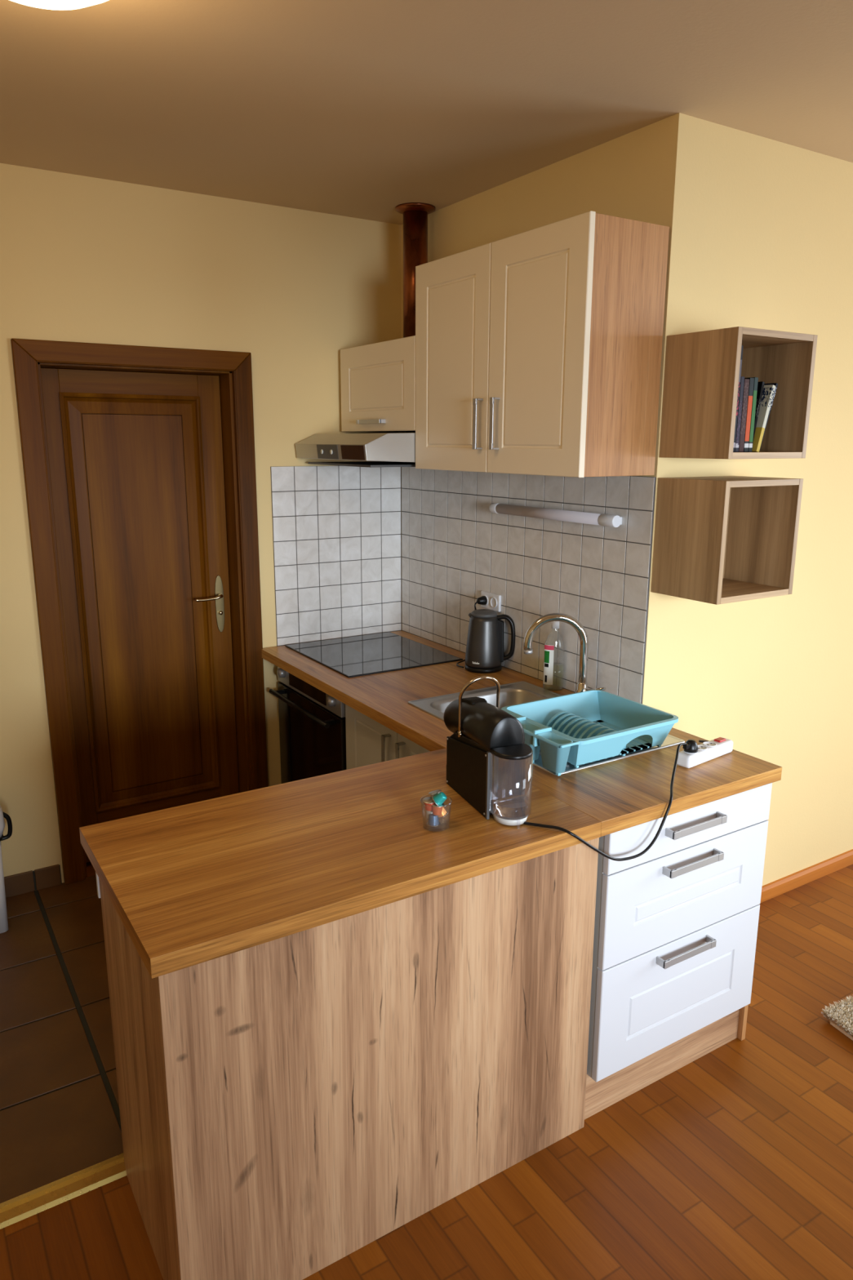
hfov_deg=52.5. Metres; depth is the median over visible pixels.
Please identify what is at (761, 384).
book
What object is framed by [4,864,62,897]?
baseboard
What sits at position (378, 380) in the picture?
upper cabinet
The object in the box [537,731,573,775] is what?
cup
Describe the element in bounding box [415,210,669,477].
upper cabinet
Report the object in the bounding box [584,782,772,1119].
base cabinet
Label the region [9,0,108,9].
ceiling lamp
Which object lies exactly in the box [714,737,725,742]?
switch
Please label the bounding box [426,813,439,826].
capsule
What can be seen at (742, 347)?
book
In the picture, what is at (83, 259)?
wall
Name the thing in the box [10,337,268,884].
door
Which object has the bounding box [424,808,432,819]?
capsule
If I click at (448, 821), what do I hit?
drinking glass
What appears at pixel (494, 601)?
wall socket
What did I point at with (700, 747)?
socket
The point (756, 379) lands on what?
book
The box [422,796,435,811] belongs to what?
capsule
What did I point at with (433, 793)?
capsule
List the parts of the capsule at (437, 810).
lid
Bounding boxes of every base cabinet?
[95,837,599,1279]
[345,704,430,769]
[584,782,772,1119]
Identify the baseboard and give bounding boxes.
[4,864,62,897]
[760,848,852,902]
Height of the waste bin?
0.509 m
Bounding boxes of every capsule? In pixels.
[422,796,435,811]
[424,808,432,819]
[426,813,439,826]
[428,789,441,797]
[431,791,447,805]
[431,803,444,815]
[438,806,448,818]
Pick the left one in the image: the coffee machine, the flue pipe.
the flue pipe
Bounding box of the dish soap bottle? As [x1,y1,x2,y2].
[542,621,564,690]
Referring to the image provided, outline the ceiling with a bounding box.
[0,0,852,224]
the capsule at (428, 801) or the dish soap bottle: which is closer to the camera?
the capsule at (428, 801)
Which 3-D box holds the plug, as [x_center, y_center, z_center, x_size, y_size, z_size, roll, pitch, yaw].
[0.212,-0.057,3.420,0.058,0.233,0.039,-8,15,-31]
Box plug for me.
[474,595,487,609]
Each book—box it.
[733,345,743,452]
[734,376,744,452]
[738,378,749,452]
[743,377,754,452]
[748,377,758,452]
[751,384,775,452]
[752,381,764,443]
[759,382,777,451]
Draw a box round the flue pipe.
[395,202,435,337]
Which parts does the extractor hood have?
control panel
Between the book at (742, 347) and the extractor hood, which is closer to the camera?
the book at (742, 347)
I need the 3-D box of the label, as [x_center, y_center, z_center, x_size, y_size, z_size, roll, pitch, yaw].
[0.422,0.059,3.035,0.020,0.043,0.002,10,16,36]
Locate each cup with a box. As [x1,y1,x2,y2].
[519,720,542,762]
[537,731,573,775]
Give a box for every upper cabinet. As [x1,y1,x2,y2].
[340,335,415,431]
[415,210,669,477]
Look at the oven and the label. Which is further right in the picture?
the label
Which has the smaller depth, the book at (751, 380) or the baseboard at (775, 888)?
the book at (751, 380)
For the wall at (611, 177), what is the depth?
2.85 m
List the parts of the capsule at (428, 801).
lid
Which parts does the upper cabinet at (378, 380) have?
handle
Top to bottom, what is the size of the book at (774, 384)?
0.196 m
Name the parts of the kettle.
lid, handle mount, handle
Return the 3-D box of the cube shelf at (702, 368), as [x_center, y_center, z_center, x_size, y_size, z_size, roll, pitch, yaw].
[0.915,-0.715,2.551,0.346,0.348,0.254,-8,15,-31]
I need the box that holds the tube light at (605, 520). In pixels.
[488,502,622,527]
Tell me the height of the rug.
0.037 m
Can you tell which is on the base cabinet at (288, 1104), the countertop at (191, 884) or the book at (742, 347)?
the countertop at (191, 884)
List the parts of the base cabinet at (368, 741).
door, handle, handle, door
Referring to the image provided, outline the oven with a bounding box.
[269,666,346,783]
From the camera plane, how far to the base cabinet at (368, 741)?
3.06 m
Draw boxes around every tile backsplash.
[270,465,401,646]
[401,466,656,703]
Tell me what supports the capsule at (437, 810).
in the drinking glass
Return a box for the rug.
[822,994,852,1039]
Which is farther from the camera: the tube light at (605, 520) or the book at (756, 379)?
the tube light at (605, 520)
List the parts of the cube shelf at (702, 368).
panel, panel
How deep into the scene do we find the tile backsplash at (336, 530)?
3.77 m
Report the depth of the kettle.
3.28 m
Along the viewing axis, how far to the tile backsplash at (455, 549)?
3.14 m
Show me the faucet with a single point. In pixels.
(582, 685)
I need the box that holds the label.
[544,650,549,662]
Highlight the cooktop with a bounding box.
[284,631,462,677]
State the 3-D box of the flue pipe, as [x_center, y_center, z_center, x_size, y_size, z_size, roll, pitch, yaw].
[-0.044,-1.434,3.438,0.158,0.520,0.158,-8,15,-31]
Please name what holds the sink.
in the countertop at (632, 791)
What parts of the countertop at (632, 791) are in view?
power strip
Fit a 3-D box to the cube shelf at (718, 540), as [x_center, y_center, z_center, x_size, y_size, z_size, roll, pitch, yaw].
[0.914,-0.316,2.643,0.346,0.350,0.254,-8,15,-31]
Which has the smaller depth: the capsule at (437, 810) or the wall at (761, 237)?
the capsule at (437, 810)
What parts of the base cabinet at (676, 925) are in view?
drawer, drawer, handle, drawer, handle, handle, panel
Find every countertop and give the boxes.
[79,747,601,978]
[262,630,782,836]
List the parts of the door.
rail, moulding, panel, handle, handle plate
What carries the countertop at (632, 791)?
on the base cabinet at (368, 741)
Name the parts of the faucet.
spout, lever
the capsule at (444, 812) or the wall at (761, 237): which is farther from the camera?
the wall at (761, 237)
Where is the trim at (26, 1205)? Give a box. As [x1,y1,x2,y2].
[0,1152,126,1229]
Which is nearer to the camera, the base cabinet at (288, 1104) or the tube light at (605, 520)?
the base cabinet at (288, 1104)
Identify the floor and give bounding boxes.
[0,862,852,1279]
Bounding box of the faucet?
[524,613,605,693]
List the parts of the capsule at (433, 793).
lid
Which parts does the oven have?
knob, handle, control panel, knob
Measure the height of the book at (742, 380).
0.206 m
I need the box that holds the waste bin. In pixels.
[0,804,12,933]
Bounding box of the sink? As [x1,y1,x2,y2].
[408,680,684,774]
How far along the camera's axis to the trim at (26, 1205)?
2.02 m
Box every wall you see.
[0,163,401,890]
[400,124,652,432]
[640,112,852,885]
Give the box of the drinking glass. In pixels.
[420,795,452,831]
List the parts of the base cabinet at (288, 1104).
edge trim, panel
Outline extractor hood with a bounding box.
[294,432,415,467]
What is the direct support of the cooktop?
in the countertop at (632, 791)
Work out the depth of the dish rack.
2.47 m
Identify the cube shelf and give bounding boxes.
[650,475,803,604]
[659,326,817,458]
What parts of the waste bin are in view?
lid, lid handle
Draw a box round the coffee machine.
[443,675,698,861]
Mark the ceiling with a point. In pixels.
(364, 109)
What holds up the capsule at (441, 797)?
in the drinking glass
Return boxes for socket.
[480,591,501,612]
[697,745,707,750]
[702,741,716,746]
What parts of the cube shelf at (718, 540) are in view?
panel, panel, panel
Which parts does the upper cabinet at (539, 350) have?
door, handle, handle, door, panel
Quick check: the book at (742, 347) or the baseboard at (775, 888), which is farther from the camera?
the baseboard at (775, 888)
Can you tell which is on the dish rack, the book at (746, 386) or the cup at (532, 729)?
the cup at (532, 729)
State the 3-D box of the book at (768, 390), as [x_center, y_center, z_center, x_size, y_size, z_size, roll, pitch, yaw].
[0.938,-0.651,2.552,0.062,0.190,0.150,-8,15,-31]
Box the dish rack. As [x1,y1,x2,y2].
[501,689,678,775]
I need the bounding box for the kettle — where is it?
[456,608,515,673]
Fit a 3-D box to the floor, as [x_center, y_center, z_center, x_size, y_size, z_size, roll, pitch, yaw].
[1.640,1.440,1.686,7.000,0.140,6.900,-8,15,-31]
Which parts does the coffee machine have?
panel, lever, tank, water tank, tank lid, panel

